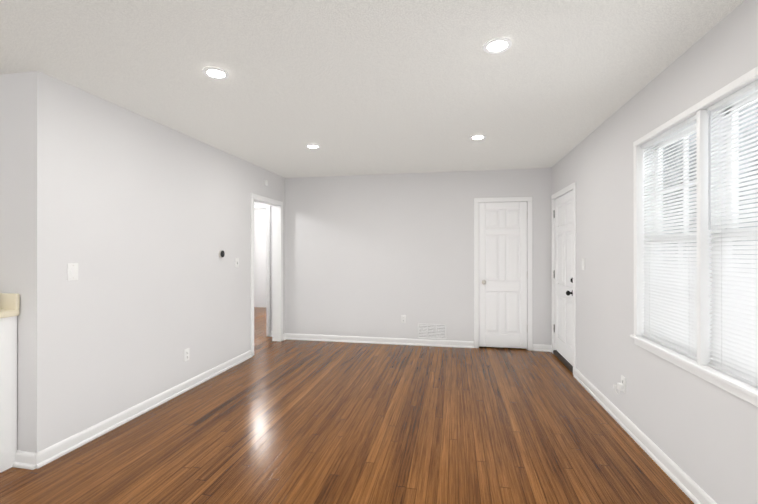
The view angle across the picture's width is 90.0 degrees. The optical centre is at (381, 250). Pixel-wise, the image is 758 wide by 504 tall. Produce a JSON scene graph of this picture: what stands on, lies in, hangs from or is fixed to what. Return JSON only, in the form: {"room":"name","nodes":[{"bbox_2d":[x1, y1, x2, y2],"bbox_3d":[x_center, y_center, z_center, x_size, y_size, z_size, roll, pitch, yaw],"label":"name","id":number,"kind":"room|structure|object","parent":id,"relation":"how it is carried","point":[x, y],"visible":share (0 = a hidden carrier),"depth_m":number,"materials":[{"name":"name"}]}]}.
{"room":"empty living room","nodes":[
{"label":"empty living room","id":0,"kind":"room"},
{"bbox_2d":[0,72,21,450],"bbox_3d":[-3.487,0.110,2.648,2.580,2.428,0.120,0,0,11],"label":"wall","id":1,"kind":"structure","parent":0,"point":[10,166],"depth_m":2.36,"materials":[{"name":"paint"}]},
{"bbox_2d":[12,450,38,469],"bbox_3d":[-3.435,1.280,2.559,2.714,0.086,0.030,0,0,11],"label":"baseboard return","id":2,"kind":"object","parent":1,"relation":"attached to","point":[24,459],"visible":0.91,"depth_m":2.32,"materials":[{"name":"white wood"}]},
{"bbox_2d":[21,71,284,452],"bbox_3d":[-1.847,0.113,4.034,0.120,2.428,3.460,0,0,11],"label":"wall","id":3,"kind":"structure","parent":0,"point":[141,221],"depth_m":2.89,"materials":[{"name":"paint"}]},
{"bbox_2d":[67,263,77,280],"bbox_3d":[-2.067,0.140,2.538,0.012,0.115,0.072,0,0,11],"label":"light switch","id":4,"kind":"object","parent":3,"relation":"attached to","point":[72,271],"visible":1,"depth_m":2.53,"materials":[{"name":"white plastic"}]},
{"bbox_2d":[34,333,285,468],"bbox_3d":[-1.775,1.284,4.010,0.030,0.086,3.474,0,0,11],"label":"baseboard","id":5,"kind":"structure","parent":3,"relation":"attached to","point":[66,446],"depth_m":2.93,"materials":[{"name":"white wood"}]},
{"bbox_2d":[184,348,188,361],"bbox_3d":[-1.861,0.993,3.617,0.011,0.115,0.072,0,0,11],"label":"electrical outlet","id":6,"kind":"object","parent":3,"relation":"attached to","point":[186,354],"visible":1,"depth_m":3.61,"materials":[{"name":"white plastic"}]},
{"bbox_2d":[218,250,224,257],"bbox_3d":[-1.751,0.034,4.138,0.029,0.092,0.092,0,0,11],"label":"thermostat","id":7,"kind":"object","parent":3,"relation":"attached to","point":[221,253],"visible":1,"depth_m":4.12,"materials":[{"name":"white plastic"}]},
{"bbox_2d":[235,258,238,267],"bbox_3d":[-1.696,0.140,4.453,0.020,0.115,0.072,0,0,11],"label":"light switch","id":8,"kind":"object","parent":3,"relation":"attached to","point":[236,262],"visible":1,"depth_m":4.44,"materials":[{"name":"white plastic"}]},
{"bbox_2d":[251,193,282,355],"bbox_3d":[-1.615,0.303,5.196,0.140,2.053,0.876,0,0,11],"label":"trim","id":9,"kind":"structure","parent":3,"relation":"attached to","point":[277,270],"depth_m":5.57,"materials":[{"name":"white wood"}]},
{"bbox_2d":[254,209,265,306],"bbox_3d":[-0.292,0.123,8.542,6.635,2.428,0.120,0,0,11],"label":"wall","id":10,"kind":"structure","parent":0,"point":[259,257],"depth_m":8.97,"materials":[{"name":"paint"}]},
{"bbox_2d":[254,201,271,330],"bbox_3d":[-2.811,0.118,6.174,2.580,2.428,0.120,0,0,11],"label":"wall","id":11,"kind":"structure","parent":0,"point":[257,203],"depth_m":5.91,"materials":[{"name":"paint"}]},
{"bbox_2d":[254,204,269,335],"bbox_3d":[-2.155,0.305,6.038,0.876,2.053,0.140,0,0,11],"label":"trim","id":12,"kind":"structure","parent":11,"relation":"attached to","point":[266,207],"depth_m":5.89,"materials":[{"name":"white wood"}]},
{"bbox_2d":[0,307,693,503],"bbox_3d":[-1.432,1.384,2.994,6.885,0.120,11.600,0,0,11],"label":"floor","id":13,"kind":"structure","parent":0,"point":[270,421],"depth_m":2.63,"materials":[{"name":"brown wood"}]},
{"bbox_2d":[0,293,19,472],"bbox_3d":[-2.630,0.774,2.080,0.678,1.097,0.661,0,0,11],"label":"base cabinet","id":14,"kind":"object","parent":13,"relation":"on","point":[9,308],"visible":0.98,"depth_m":2.30,"materials":[{"name":"white wood"}]},
{"bbox_2d":[0,0,744,177],"bbox_3d":[-1.432,-1.164,3.000,6.885,0.120,11.600,0,0,11],"label":"ceiling","id":15,"kind":"structure","parent":0,"point":[361,87],"depth_m":2.29,"materials":[{"name":"white paint"}]},
{"bbox_2d":[203,67,228,79],"bbox_3d":[-1.030,-1.101,2.353,0.150,0.008,0.150,0,0,11],"label":"recessed light","id":16,"kind":"object","parent":15,"relation":"in","point":[215,73],"visible":0.98,"depth_m":2.35,"materials":[{"name":"white plastic"}]},
{"bbox_2d":[305,144,319,148],"bbox_3d":[-0.727,-1.097,3.985,0.150,0.008,0.150,0,0,11],"label":"recessed light","id":17,"kind":"object","parent":15,"relation":"in","point":[313,146],"visible":0.98,"depth_m":3.98,"materials":[{"name":"white plastic"}]},
{"bbox_2d":[470,135,485,139],"bbox_3d":[0.928,-1.098,3.667,0.150,0.008,0.150,0,0,11],"label":"recessed light","id":18,"kind":"object","parent":15,"relation":"in","point":[476,137],"visible":1,"depth_m":3.67,"materials":[{"name":"white"}]},
{"bbox_2d":[483,37,511,53],"bbox_3d":[0.620,-1.102,2.036,0.150,0.008,0.150,0,0,11],"label":"recessed light","id":19,"kind":"object","parent":15,"relation":"in","point":[497,45],"visible":1,"depth_m":2.03,"materials":[{"name":"white plastic"}]},
{"bbox_2d":[285,168,551,344],"bbox_3d":[0.344,0.116,5.436,3.895,2.428,0.120,0,0,11],"label":"wall","id":20,"kind":"structure","parent":0,"point":[378,255],"depth_m":5.41,"materials":[{"name":"paint"}]},
{"bbox_2d":[401,315,405,322],"bbox_3d":[0.305,0.970,5.376,0.072,0.115,0.011,0,0,11],"label":"electrical outlet","id":21,"kind":"object","parent":20,"relation":"attached to","point":[403,318],"visible":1,"depth_m":5.37,"materials":[{"name":"white plastic"}]},
{"bbox_2d":[285,333,550,351],"bbox_3d":[0.389,1.287,5.349,3.775,0.086,0.030,0,0,11],"label":"baseboard","id":22,"kind":"structure","parent":20,"relation":"attached to","point":[415,342],"depth_m":5.39,"materials":[{"name":"white wood"}]},
{"bbox_2d":[417,323,445,339],"bbox_3d":[0.698,1.132,5.300,0.400,0.220,0.010,0,0,11],"label":"air vent","id":23,"kind":"object","parent":20,"relation":"attached to","point":[432,331],"visible":1,"depth_m":5.30,"materials":[{"name":"white metal"}]},
{"bbox_2d":[479,201,527,348],"bbox_3d":[1.638,0.325,5.114,0.642,1.976,0.107,0,0,11],"label":"closet door","id":24,"kind":"structure","parent":20,"relation":"in","point":[503,275],"depth_m":5.13,"materials":[{"name":"white wood"}]},
{"bbox_2d":[474,196,532,350],"bbox_3d":[1.646,0.303,5.177,0.756,2.053,0.140,0,0,11],"label":"door frame","id":25,"kind":"structure","parent":20,"relation":"attached to","point":[528,199],"depth_m":5.09,"materials":[{"name":"white wood"}]},
{"bbox_2d":[552,0,757,503],"bbox_3d":[1.821,0.109,2.373,0.160,2.428,11.200,0,0,11],"label":"wall","id":26,"kind":"structure","parent":0,"point":[701,433],"depth_m":2.52,"materials":[{"name":"paint"}]},
{"bbox_2d":[554,190,572,365],"bbox_3d":[2.131,0.303,4.481,0.107,1.934,0.852,0,0,11],"label":"entry door","id":27,"kind":"structure","parent":26,"relation":"in","point":[563,274],"depth_m":4.45,"materials":[{"name":"white wood"}]},
{"bbox_2d":[551,182,575,374],"bbox_3d":[2.212,0.301,4.461,0.180,2.053,0.966,0,0,11],"label":"door frame","id":28,"kind":"structure","parent":26,"relation":"attached to","point":[555,352],"depth_m":4.36,"materials":[{"name":"white wood"}]},
{"bbox_2d":[582,258,584,269],"bbox_3d":[2.002,0.133,3.774,0.012,0.115,0.072,0,0,11],"label":"light switch","id":29,"kind":"object","parent":26,"relation":"attached to","point":[583,263],"visible":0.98,"depth_m":3.76,"materials":[{"name":"white plastic"}]},
{"bbox_2d":[613,375,625,394],"bbox_3d":[1.824,1.035,2.918,0.040,0.162,0.148,0,0,11],"label":"electrical outlet","id":30,"kind":"object","parent":26,"relation":"attached to","point":[621,386],"visible":0.98,"depth_m":2.87,"materials":[{"name":"white plastic"}]},
{"bbox_2d":[550,345,716,503],"bbox_3d":[1.452,1.277,0.950,0.030,0.086,8.270,0,0,11],"label":"baseboard","id":31,"kind":"structure","parent":26,"relation":"attached to","point":[687,485],"depth_m":2.44,"materials":[{"name":"white wood"}]},
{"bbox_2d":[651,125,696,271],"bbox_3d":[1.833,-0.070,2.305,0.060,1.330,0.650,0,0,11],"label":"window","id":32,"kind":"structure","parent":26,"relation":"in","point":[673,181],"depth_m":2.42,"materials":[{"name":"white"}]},
{"bbox_2d":[641,115,696,359],"bbox_3d":[1.758,-0.071,2.320,0.028,1.324,0.638,0,0,11],"label":"window blind","id":33,"kind":"object","parent":32,"relation":"attached to","point":[670,308],"visible":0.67,"depth_m":2.29,"materials":[{"name":"white plastic"}]},
{"bbox_2d":[630,66,757,406],"bbox_3d":[1.710,-0.057,1.835,0.214,1.430,1.732,0,0,11],"label":"window","id":34,"kind":"structure","parent":26,"relation":"in","point":[743,105],"depth_m":1.97,"materials":[{"name":"white"}]},
{"bbox_2d":[707,80,757,387],"bbox_3d":[1.594,-0.073,1.501,0.040,1.324,0.908,0,0,11],"label":"window blind","id":35,"kind":"object","parent":34,"relation":"attached to","point":[734,328],"visible":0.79,"depth_m":1.78,"materials":[{"name":"white plastic"}]},
{"label":"outside","id":36,"kind":"structure","parent":0,"visible":0},
{"bbox_2d":[663,102,757,282],"bbox_3d":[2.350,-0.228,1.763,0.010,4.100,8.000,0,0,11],"label":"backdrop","id":37,"kind":"structure","parent":36,"point":[747,112],"depth_m":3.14,"materials":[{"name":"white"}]}
]}

